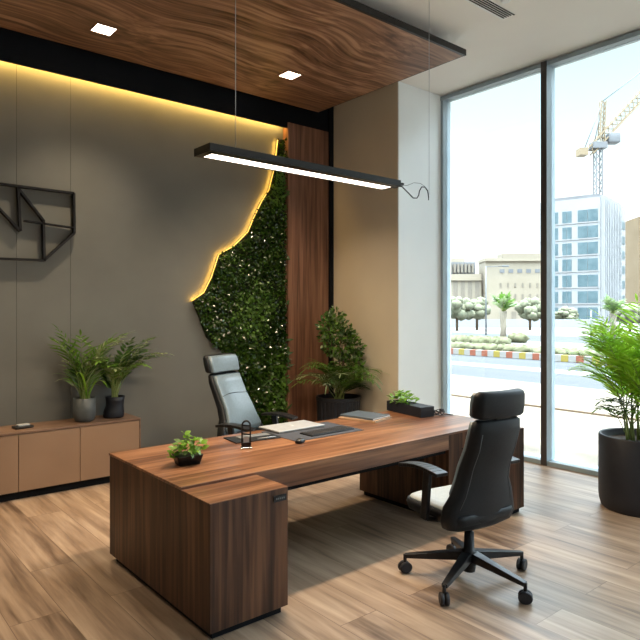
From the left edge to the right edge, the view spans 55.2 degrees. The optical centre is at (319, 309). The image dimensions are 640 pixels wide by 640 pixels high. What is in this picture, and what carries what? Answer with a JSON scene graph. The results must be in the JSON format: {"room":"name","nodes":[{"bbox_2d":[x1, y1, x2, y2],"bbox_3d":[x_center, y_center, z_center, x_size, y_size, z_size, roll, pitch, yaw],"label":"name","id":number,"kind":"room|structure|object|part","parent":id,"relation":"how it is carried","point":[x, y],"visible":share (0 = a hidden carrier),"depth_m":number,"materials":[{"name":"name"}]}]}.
{"room":"office","nodes":[
{"label":"office","id":0,"kind":"room"},
{"bbox_2d":[0,61,282,447],"bbox_3d":[-2.786,-0.550,6.530,9.480,4.700,0.200,0,0,-40],"label":"wall","id":1,"kind":"structure","parent":0,"point":[154,218],"depth_m":6.82,"materials":[{"name":"grey paint"}]},
{"bbox_2d":[0,182,75,261],"bbox_3d":[-3.324,-0.870,5.901,1.871,0.782,0.078,0,0,-40],"label":"wall art","id":2,"kind":"object","parent":1,"relation":"attached to","point":[19,191],"depth_m":6.25,"materials":[{"name":"black metal"}]},
{"bbox_2d":[0,27,327,131],"bbox_3d":[-2.924,-2.672,6.024,8.220,0.455,0.400,0,0,-40],"label":"trim","id":3,"kind":"structure","parent":1,"relation":"attached to","point":[18,48],"depth_m":6.93,"materials":[{"name":"black paint"}]},
{"bbox_2d":[192,137,294,425],"bbox_3d":[-0.958,-0.231,7.817,1.463,4.168,0.190,0,0,-40],"label":"wall","id":4,"kind":"structure","parent":1,"relation":"attached to","point":[240,310],"depth_m":7.94,"materials":[{"name":"green plant"}]},
{"bbox_2d":[192,140,277,300],"bbox_3d":[-1.058,-1.193,7.800,1.284,2.175,0.010,0,0,-40],"label":"light","id":5,"kind":"object","parent":4,"relation":"attached to","point":[212,280],"depth_m":7.93,"materials":[{"name":"yellow"}]},
{"bbox_2d":[283,122,327,422],"bbox_3d":[-0.191,-0.360,8.484,0.710,4.320,0.120,0,0,-40],"label":"wall panel","id":6,"kind":"object","parent":1,"relation":"attached to","point":[306,247],"visible":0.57,"depth_m":8.40,"materials":[{"name":"brown wood"}]},
{"bbox_2d":[0,461,639,639],"bbox_3d":[0.383,1.875,2.727,9.480,0.150,10.100,0,0,-40],"label":"floor","id":7,"kind":"structure","parent":0,"point":[60,579],"depth_m":4.13,"materials":[{"name":"brown wood"}]},
{"bbox_2d":[0,413,140,501],"bbox_3d":[-2.969,1.478,5.964,2.375,0.645,0.431,0,0,-40],"label":"sideboard","id":8,"kind":"object","parent":7,"relation":"on","point":[48,457],"visible":0.89,"depth_m":6.05,"materials":[{"name":"beige paint"}]},
{"bbox_3d":[-3.079,1.451,5.608,0.574,0.538,0.019,0,0,-40],"label":"door","id":9,"kind":"part","parent":8,"relation":"part of","materials":[{"name":"beige paint"}]},
{"bbox_2d":[11,423,33,429],"bbox_3d":[-2.913,1.136,5.995,0.120,0.038,0.170,0,0,44],"label":"tray","id":10,"kind":"object","parent":8,"relation":"on","point":[23,425],"visible":1,"depth_m":5.96,"materials":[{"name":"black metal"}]},
{"bbox_3d":[-2.637,1.451,5.977,0.565,0.538,0.019,0,0,-40],"label":"door","id":11,"kind":"part","parent":8,"relation":"part of","materials":[{"name":"beige paint"}]},
{"bbox_2d":[50,325,134,421],"bbox_3d":[-2.352,0.643,6.318,0.985,1.024,0.630,0,0,-40],"label":"potted plant","id":12,"kind":"object","parent":8,"relation":"on","point":[84,376],"visible":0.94,"depth_m":6.30,"materials":[{"name":"green plant"}]},
{"bbox_3d":[-2.447,1.032,6.357,0.224,0.245,0.224,0,0,-40],"label":"pot","id":13,"kind":"part","parent":12,"relation":"part of","materials":[{"name":"grey ceramic"}]},
{"bbox_3d":[-2.178,1.451,6.359,0.619,0.538,0.019,0,0,-40],"label":"door","id":14,"kind":"part","parent":8,"relation":"part of","materials":[{"name":"beige paint"}]},
{"bbox_2d":[68,334,172,418],"bbox_3d":[-2.101,0.704,6.521,1.031,0.903,0.641,0,0,-40],"label":"potted plant","id":15,"kind":"object","parent":8,"relation":"on","point":[114,408],"visible":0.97,"depth_m":6.55,"materials":[{"name":"green plant"}]},
{"bbox_3d":[-2.223,1.043,6.608,0.225,0.224,0.216,0,0,-40],"label":"pot","id":16,"kind":"part","parent":15,"relation":"part of","materials":[{"name":"black ceramic"}]},
{"bbox_2d":[203,353,297,436],"bbox_3d":[-0.713,1.127,6.052,0.932,1.347,0.998,0,0,30],"label":"office chair","id":17,"kind":"object","parent":7,"relation":"on","point":[234,405],"visible":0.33,"depth_m":6.17,"materials":[{"name":"grey leather"}]},
{"bbox_2d":[208,354,238,372],"bbox_3d":[-1.002,0.545,6.268,0.129,0.163,0.440,0,0,30],"label":"cushion","id":18,"kind":"object","parent":17,"relation":"on","point":[217,363],"depth_m":6.26,"materials":[{"name":"grey leather"}]},
{"bbox_3d":[-0.800,1.228,5.783,0.097,0.286,0.132,0,0,30],"label":"arm post","id":19,"kind":"part","parent":17,"relation":"part of","materials":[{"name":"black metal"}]},
{"bbox_3d":[-0.791,1.095,5.723,0.396,0.053,0.110,0,0,30],"label":"armrest","id":20,"kind":"part","parent":17,"relation":"part of","materials":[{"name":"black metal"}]},
{"bbox_2d":[213,373,260,433],"bbox_3d":[-0.877,0.937,6.197,0.308,0.562,0.557,0,0,30],"label":"backrest","id":21,"kind":"object","parent":17,"relation":"on","point":[233,403],"depth_m":6.16,"materials":[{"name":"grey leather"}]},
{"bbox_3d":[-0.482,1.228,6.344,0.097,0.286,0.132,0,0,30],"label":"arm post","id":22,"kind":"part","parent":17,"relation":"part of","materials":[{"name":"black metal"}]},
{"bbox_3d":[-0.425,1.095,6.367,0.396,0.053,0.110,0,0,30],"label":"armrest","id":23,"kind":"part","parent":17,"relation":"part of","materials":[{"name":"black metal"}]},
{"bbox_2d":[109,408,523,638],"bbox_3d":[0.184,1.384,4.899,3.235,0.832,1.468,0,0,-40],"label":"desk","id":24,"kind":"object","parent":7,"relation":"on","point":[209,538],"depth_m":3.91,"materials":[{"name":"brown wood"}]},
{"bbox_2d":[167,430,209,465],"bbox_3d":[-0.888,0.923,4.132,0.281,0.220,0.225,0,0,-12],"label":"plant","id":25,"kind":"object","parent":24,"relation":"on","point":[193,455],"visible":1,"depth_m":4.09,"materials":[{"name":"green plant"}]},
{"bbox_3d":[-0.892,1.002,4.125,0.178,0.062,0.136,0,0,-31],"label":"dish","id":26,"kind":"part","parent":25,"relation":"part of","materials":[{"name":"black metal"}]},
{"bbox_2d":[240,420,251,448],"bbox_3d":[-0.551,0.926,4.566,0.084,0.213,0.055,0,0,-11],"label":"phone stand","id":27,"kind":"object","parent":24,"relation":"on","point":[245,443],"visible":1,"depth_m":4.56,"materials":[{"name":"black metal"}]},
{"bbox_2d":[224,432,280,443],"bbox_3d":[-0.545,1.028,4.934,0.400,0.011,0.240,0,0,-33],"label":"pad","id":28,"kind":"object","parent":24,"relation":"on","point":[254,437],"visible":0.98,"depth_m":4.92,"materials":[{"name":"black leather"}]},
{"bbox_3d":[-0.234,1.107,3.601,0.090,0.037,0.008,0,0,-40],"label":"lock plate","id":29,"kind":"part","parent":24,"relation":"part of","materials":[{"name":"black metal"}]},
{"bbox_2d":[295,438,304,443],"bbox_3d":[-0.156,1.017,4.771,0.064,0.032,0.100,0,0,22],"label":"mouse","id":30,"kind":"object","parent":24,"relation":"on","point":[299,440],"visible":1,"depth_m":4.74,"materials":[{"name":"black plastic"}]},
{"bbox_2d":[262,422,362,440],"bbox_3d":[-0.061,1.032,5.221,0.730,0.003,0.500,0,0,-40],"label":"desk mat","id":31,"kind":"object","parent":24,"relation":"on","point":[293,436],"visible":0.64,"depth_m":5.10,"materials":[{"name":"grey leather"}]},
{"bbox_2d":[259,420,324,433],"bbox_3d":[-0.244,1.020,5.354,0.500,0.021,0.300,0,0,-40],"label":"laptop","id":32,"kind":"object","parent":31,"relation":"on","point":[280,428],"visible":1,"depth_m":5.31,"materials":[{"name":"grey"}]},
{"bbox_2d":[300,426,353,436],"bbox_3d":[0.063,1.023,5.188,0.480,0.014,0.160,0,0,-42],"label":"keyboard","id":33,"kind":"object","parent":31,"relation":"on","point":[324,431],"visible":1,"depth_m":5.16,"materials":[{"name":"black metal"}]},
{"bbox_2d":[338,416,391,422],"bbox_3d":[0.430,1.024,5.826,0.400,0.018,0.320,0,0,34],"label":"notebook","id":34,"kind":"object","parent":24,"relation":"on","point":[340,417],"visible":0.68,"depth_m":5.70,"materials":[{"name":"beige paper"}]},
{"bbox_2d":[340,410,390,420],"bbox_3d":[0.432,1.006,5.847,0.380,0.018,0.300,0,0,39],"label":"notebook","id":35,"kind":"object","parent":34,"relation":"on","point":[365,415],"visible":1,"depth_m":5.79,"materials":[{"name":"paper"}]},
{"bbox_3d":[-0.017,1.155,4.945,1.933,0.110,1.040,0,0,-40],"label":"under frame","id":36,"kind":"part","parent":24,"relation":"part of","materials":[{"name":"brown wood"}]},
{"bbox_2d":[386,390,433,417],"bbox_3d":[0.898,0.920,6.144,0.287,0.226,0.574,0,0,-31],"label":"planter","id":37,"kind":"object","parent":24,"relation":"on","point":[401,405],"visible":1,"depth_m":6.09,"materials":[{"name":"plastic"}]},
{"bbox_3d":[0.974,0.941,5.996,0.146,0.015,0.218,0,0,-31],"label":"lid","id":38,"kind":"part","parent":37,"relation":"part of","materials":[{"name":"black plastic"}]},
{"bbox_3d":[1.205,0.999,5.990,0.178,0.062,0.103,0,0,25],"label":"cable coil","id":39,"kind":"part","parent":24,"relation":"part of","materials":[{"name":"black plastic"}]},
{"bbox_2d":[289,306,382,420],"bbox_3d":[0.287,0.871,7.797,1.277,1.858,1.111,0,0,-35],"label":"floor plant","id":40,"kind":"object","parent":7,"relation":"on","point":[331,405],"visible":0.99,"depth_m":7.90,"materials":[{"name":"green plant"}]},
{"bbox_3d":[0.226,0.699,8.052,0.244,1.003,0.262,0,0,32],"label":"stem","id":41,"kind":"part","parent":40,"relation":"part of","materials":[{"name":"green plant"}]},
{"bbox_3d":[0.241,1.465,8.037,0.592,0.670,0.592,0,0,-40],"label":"planter","id":42,"kind":"part","parent":40,"relation":"part of","materials":[{"name":"black plastic"}]},
{"bbox_3d":[0.278,0.464,8.039,0.694,1.045,0.569,0,0,3],"label":"leafy crown","id":43,"kind":"part","parent":40,"relation":"part of","materials":[{"name":"green plant"}]},
{"bbox_2d":[398,388,532,605],"bbox_3d":[1.028,1.153,4.082,0.906,1.295,0.888,0,0,-31],"label":"office chair","id":44,"kind":"object","parent":7,"relation":"on","point":[480,495],"visible":1,"depth_m":3.88,"materials":[{"name":"black leather"}]},
{"bbox_3d":[0.668,1.032,4.003,0.098,0.051,0.389,0,0,-31],"label":"armrest","id":45,"kind":"part","parent":44,"relation":"part of","materials":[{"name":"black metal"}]},
{"bbox_3d":[0.724,1.206,3.993,0.117,0.365,0.095,0,0,-31],"label":"arm post","id":46,"kind":"part","parent":44,"relation":"part of","materials":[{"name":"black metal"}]},
{"bbox_2d":[410,485,450,510],"bbox_3d":[0.942,1.287,4.184,0.511,0.030,0.515,0,0,-31],"label":"seat cushion","id":47,"kind":"object","parent":44,"relation":"on","point":[439,495],"depth_m":4.17,"materials":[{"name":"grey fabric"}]},
{"bbox_3d":[0.770,1.673,4.152,0.410,0.134,0.068,0,0,15],"label":"arm","id":48,"kind":"part","parent":44,"relation":"part of","materials":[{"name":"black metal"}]},
{"bbox_3d":[0.988,1.673,4.324,0.068,0.134,0.408,0,0,-2],"label":"arm","id":49,"kind":"part","parent":44,"relation":"part of","materials":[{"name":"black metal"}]},
{"bbox_3d":[0.866,1.673,3.896,0.068,0.134,0.412,0,0,34],"label":"arm","id":50,"kind":"part","parent":44,"relation":"part of","materials":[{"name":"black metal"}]},
{"bbox_2d":[449,421,473,495],"bbox_3d":[1.075,0.970,3.960,0.445,0.540,0.232,0,0,-31],"label":"cushion","id":51,"kind":"object","parent":44,"relation":"on","point":[463,481],"depth_m":3.85,"materials":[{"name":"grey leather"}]},
{"bbox_2d":[469,389,508,417],"bbox_3d":[1.120,0.594,3.884,0.389,0.157,0.106,0,0,-31],"label":"cushion","id":52,"kind":"object","parent":44,"relation":"on","point":[478,401],"depth_m":3.75,"materials":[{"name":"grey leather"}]},
{"bbox_3d":[1.142,1.673,3.910,0.069,0.134,0.406,0,0,-39],"label":"arm","id":53,"kind":"part","parent":44,"relation":"part of","materials":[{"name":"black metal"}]},
{"bbox_3d":[1.218,1.673,4.175,0.413,0.134,0.068,0,0,-21],"label":"arm","id":54,"kind":"part","parent":44,"relation":"part of","materials":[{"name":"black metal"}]},
{"bbox_3d":[1.232,1.032,4.337,0.098,0.051,0.389,0,0,-31],"label":"armrest","id":55,"kind":"part","parent":44,"relation":"part of","materials":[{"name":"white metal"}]},
{"bbox_2d":[547,30,639,475],"bbox_3d":[3.194,-0.540,6.563,0.250,4.680,1.586,0,0,-40],"label":"window","id":56,"kind":"structure","parent":7,"relation":"on","point":[632,37],"depth_m":6.78,"materials":[{"name":"grey metal"}]},
{"bbox_2d":[558,293,639,517],"bbox_3d":[2.906,0.827,5.567,1.519,1.947,1.483,0,0,-40],"label":"palm","id":57,"kind":"object","parent":7,"relation":"on","point":[618,448],"visible":1,"depth_m":5.47,"materials":[{"name":"plant"}]},
{"bbox_2d":[598,428,639,517],"bbox_3d":[2.906,1.468,5.572,0.680,0.665,0.680,0,0,-40],"label":"planter","id":58,"kind":"object","parent":7,"relation":"on","point":[618,449],"depth_m":5.40,"materials":[{"name":"black ceramic"}]},
{"bbox_2d":[334,81,450,413],"bbox_3d":[0.954,-0.550,8.618,1.060,4.700,1.380,0,0,-40],"label":"wall","id":59,"kind":"structure","parent":0,"point":[387,243],"depth_m":8.07,"materials":[{"name":"white paint"}]},
{"bbox_2d":[328,107,333,392],"bbox_3d":[0.121,-0.550,8.731,0.075,4.700,0.140,0,0,-40],"label":"trim","id":60,"kind":"structure","parent":59,"relation":"attached to","point":[330,110],"depth_m":8.67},
{"bbox_2d":[440,61,554,465],"bbox_3d":[2.202,-0.540,7.753,0.250,4.680,1.586,0,0,-40],"label":"window","id":61,"kind":"structure","parent":59,"relation":"in","point":[547,72],"depth_m":7.15,"materials":[{"name":"grey metal"}]},
{"bbox_2d":[355,0,639,101],"bbox_3d":[0.421,-3.025,2.759,9.580,0.250,10.100,0,0,-40],"label":"ceiling","id":62,"kind":"structure","parent":0,"point":[539,31],"depth_m":6.33,"materials":[{"name":"white paint"}]},
{"bbox_2d":[0,0,465,111],"bbox_3d":[-2.239,-2.798,4.922,7.822,0.204,2.450,0,0,-40],"label":"ceiling panel","id":63,"kind":"object","parent":62,"relation":"hanging from","point":[343,50],"visible":1,"depth_m":6.11,"materials":[{"name":"brown wood"}]},
{"bbox_2d":[89,22,118,36],"bbox_3d":[-2.078,-2.696,5.883,0.210,0.008,0.210,0,0,-40],"label":"recessed light","id":64,"kind":"object","parent":63,"relation":"attached to","point":[100,28],"visible":1,"depth_m":5.88,"materials":[{"name":"white plastic"}]},
{"bbox_2d":[277,70,302,79],"bbox_3d":[-0.344,-2.696,7.029,0.210,0.008,0.210,0,0,-40],"label":"recessed light","id":65,"kind":"object","parent":63,"relation":"attached to","point":[288,74],"visible":1,"depth_m":7.03,"materials":[{"name":"white plastic"}]},
{"bbox_3d":[-2.239,-2.728,4.922,7.822,0.064,2.450,0,0,-40],"label":"edge trim","id":66,"kind":"part","parent":63,"relation":"part of","materials":[{"name":"black metal"}]},
{"bbox_2d":[194,0,428,199],"bbox_3d":[0.105,-1.955,4.929,2.372,1.890,0.220,0,0,-40],"label":"pendant light","id":67,"kind":"object","parent":62,"relation":"hanging from","point":[212,151],"visible":1,"depth_m":4.58,"materials":[{"name":"black metal"}]},
{"bbox_2d":[205,154,388,188],"bbox_3d":[-0.097,-1.072,4.794,1.770,0.006,0.120,0,0,-40],"label":"diffuser","id":68,"kind":"object","parent":67,"relation":"attached to","point":[218,157],"depth_m":4.69,"materials":[{"name":"white plastic"}]},
{"bbox_2d":[465,0,514,19],"bbox_3d":[1.364,-2.896,5.634,1.310,0.008,0.150,0,0,-40],"label":"ceiling vent","id":69,"kind":"object","parent":62,"relation":"in","point":[489,6],"visible":1,"depth_m":5.87,"materials":[{"name":"grey metal"}]},
{"bbox_2d":[500,0,510,3],"bbox_3d":[1.732,-2.885,5.700,0.100,0.030,0.100,0,0,-40],"label":"smoke detector","id":70,"kind":"object","parent":62,"relation":"attached to","point":[502,1],"visible":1,"depth_m":5.69,"materials":[{"name":"white paint"}]},
{"label":"outside","id":71,"kind":"structure","parent":0,"visible":0},
{"bbox_2d":[451,322,639,363],"bbox_3d":[129.893,2.050,173.330,378.500,0.300,500.000,0,0,-40],"label":"paving","id":72,"kind":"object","parent":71,"point":[534,331],"depth_m":51.68,"materials":[{"name":"white concrete"}]},
{"bbox_2d":[451,296,474,330],"bbox_3d":[12.518,0.314,55.967,2.823,3.172,2.551,0,0,-40],"label":"tree","id":73,"kind":"object","parent":72,"relation":"on","point":[460,311],"visible":0.69,"depth_m":55.43,"materials":[{"name":"green plant"}]},
{"bbox_2d":[451,259,481,318],"bbox_3d":[19.740,-2.650,86.773,5.450,9.100,4.300,0,0,1],"label":"building","id":74,"kind":"structure","parent":72,"relation":"on","point":[464,280],"depth_m":84.91,"materials":[{"name":"concrete"}]},
{"bbox_3d":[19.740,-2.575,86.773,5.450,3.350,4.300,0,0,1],"label":"cornice","id":75,"kind":"part","parent":74,"relation":"part of","materials":[{"name":"beige concrete"}]},
{"bbox_2d":[463,296,490,329],"bbox_3d":[14.918,0.292,58.050,2.857,3.215,2.555,0,0,-40],"label":"tree","id":76,"kind":"object","parent":72,"relation":"on","point":[479,303],"visible":0.7,"depth_m":57.37,"materials":[{"name":"green plant"}]},
{"bbox_2d":[451,334,511,344],"bbox_3d":[8.193,1.678,33.020,1.208,0.695,4.856,0,0,-40],"label":"hedge","id":77,"kind":"object","parent":72,"relation":"on","point":[497,340],"visible":0.48,"depth_m":32.17,"materials":[{"name":"green plant"}]},
{"bbox_2d":[451,341,532,352],"bbox_3d":[7.115,1.729,28.300,1.207,0.531,5.891,0,0,-40],"label":"hedge","id":78,"kind":"object","parent":72,"relation":"on","point":[457,344],"visible":0.49,"depth_m":27.14,"materials":[{"name":"green plant"}]},
{"bbox_2d":[491,291,517,336],"bbox_3d":[11.429,0.362,37.919,1.930,3.090,2.170,0,0,21],"label":"date palm","id":79,"kind":"object","parent":72,"relation":"on","point":[502,302],"visible":1,"depth_m":37.81,"materials":[{"name":"green plant"}]},
{"bbox_2d":[478,254,540,318],"bbox_3d":[26.912,-2.950,85.675,8.500,9.700,4.350,0,0,2],"label":"building","id":80,"kind":"structure","parent":72,"relation":"on","point":[522,278],"depth_m":83.86,"materials":[{"name":"concrete"}]},
{"bbox_3d":[26.912,-6.900,85.675,8.500,0.400,4.350,0,0,2],"label":"cornice","id":81,"kind":"part","parent":80,"relation":"part of","materials":[{"name":"beige concrete"}]},
{"bbox_2d":[508,332,529,342],"bbox_3d":[11.527,1.645,35.737,1.006,0.751,1.323,0,0,-19],"label":"bush","id":82,"kind":"object","parent":72,"relation":"on","point":[519,337],"visible":0.79,"depth_m":35.30,"materials":[{"name":"green plant"}]},
{"bbox_2d":[514,297,540,329],"bbox_3d":[19.933,0.316,58.020,2.679,3.169,2.472,0,0,-40],"label":"tree","id":83,"kind":"object","parent":72,"relation":"on","point":[529,309],"visible":0.95,"depth_m":57.37,"materials":[{"name":"plant"}]},
{"bbox_2d":[451,319,605,327],"bbox_3d":[20.367,1.450,66.131,21.000,0.900,0.301,0,0,0],"label":"wall","id":84,"kind":"structure","parent":72,"relation":"on","point":[491,323],"depth_m":65.98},
{"bbox_2d":[451,348,605,364],"bbox_3d":[16.448,1.780,13.706,0.220,0.240,120.000,0,0,-40],"label":"kerb","id":85,"kind":"object","parent":72,"relation":"on","point":[505,354],"visible":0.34,"depth_m":23.99,"materials":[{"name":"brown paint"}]},
{"bbox_2d":[555,306,578,318],"bbox_3d":[27.260,0.724,67.983,2.894,2.352,2.440,0,0,-40],"label":"tree","id":86,"kind":"object","parent":72,"relation":"on","point":[564,312],"visible":0.86,"depth_m":67.38,"materials":[{"name":"green plant"}]},
{"bbox_2d":[532,346,605,356],"bbox_3d":[9.934,1.726,24.247,1.118,0.525,3.366,0,0,-40],"label":"hedge","id":87,"kind":"object","parent":72,"relation":"on","point":[535,349],"visible":0.34,"depth_m":23.97,"materials":[{"name":"green plant"}]},
{"bbox_2d":[539,194,624,321],"bbox_3d":[42.768,-7.650,98.573,9.400,19.100,15.600,0,0,39],"label":"tower building","id":88,"kind":"structure","parent":72,"relation":"on","point":[589,229],"depth_m":92.15,"materials":[{"name":"white concrete"}]},
{"bbox_2d":[590,310,591,346],"bbox_3d":[13.280,0.950,29.991,0.111,1.900,0.111,0,0,-22],"label":"pole","id":89,"kind":"object","parent":72,"relation":"on","point":[590,310],"visible":0.46,"depth_m":29.96,"materials":[{"name":"grey"}]},
{"bbox_2d":[576,72,639,194],"bbox_3d":[54.434,-21.762,111.868,14.465,47.383,2.200,0,0,0],"label":"tower crane","id":90,"kind":"object","parent":72,"relation":"on","point":[612,138],"visible":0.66,"depth_m":111.48,"materials":[{"name":"grey metal"}]},
{"bbox_2d":[600,294,629,337],"bbox_3d":[20.032,0.371,41.641,2.208,3.072,1.712,0,0,10],"label":"date palm","id":91,"kind":"object","parent":72,"relation":"on","point":[611,304],"visible":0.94,"depth_m":41.74,"materials":[{"name":"green plant"}]},
{"bbox_2d":[609,303,639,331],"bbox_3d":[25.245,0.664,49.989,2.920,2.473,2.387,0,0,-40],"label":"tree","id":92,"kind":"object","parent":72,"relation":"on","point":[619,313],"visible":0.44,"depth_m":49.11,"materials":[{"name":"green plant"}]},
{"bbox_2d":[625,217,639,305],"bbox_3d":[71.034,-8.350,126.211,14.000,20.500,10.060,0,0,6],"label":"apartment block","id":93,"kind":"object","parent":72,"relation":"on","point":[632,227],"visible":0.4,"depth_m":125.12,"materials":[{"name":"beige concrete"}]},
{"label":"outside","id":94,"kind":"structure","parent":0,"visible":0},
{"bbox_2d":[451,375,639,465],"bbox_3d":[8.174,2.050,6.812,7.720,0.300,120.000,0,0,-40],"label":"pavement","id":95,"kind":"structure","parent":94,"point":[576,434],"depth_m":11.23,"materials":[{"name":"white concrete"}]},
{"bbox_2d":[451,394,639,420],"bbox_3d":[8.412,1.883,7.010,0.100,0.035,80.000,0,0,-40],"label":"edging","id":96,"kind":"object","parent":95,"relation":"on","point":[456,395],"visible":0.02,"depth_m":11.40,"materials":[{"name":"brown"}]},
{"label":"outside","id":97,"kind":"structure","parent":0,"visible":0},
{"bbox_2d":[451,354,617,389],"bbox_3d":[13.751,2.053,11.459,6.800,0.294,120.000,0,0,-40],"label":"road","id":98,"kind":"structure","parent":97,"point":[522,370],"depth_m":19.28,"materials":[{"name":"grey asphalt"}]},
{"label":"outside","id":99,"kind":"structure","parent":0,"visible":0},
{"bbox_2d":[451,332,600,343],"bbox_3d":[9.987,1.896,47.374,8.000,0.008,180.000,0,0,-40],"label":"road","id":100,"kind":"structure","parent":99,"point":[569,339],"depth_m":42.11,"materials":[{"name":"grey asphalt"}]},
{"bbox_2d":[485,265,508,334],"bbox_3d":[13.293,-0.730,45.982,1.760,5.260,0.200,0,0,0],"label":"street lamp","id":101,"kind":"object","parent":100,"relation":"on","point":[502,265],"visible":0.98,"depth_m":45.95,"materials":[{"name":"grey metal"}]},
{"bbox_3d":[12.473,-0.700,45.987,0.111,5.200,0.111,0,0,-22],"label":"post","id":102,"kind":"part","parent":101,"relation":"part of","materials":[{"name":"grey metal"}]}
]}

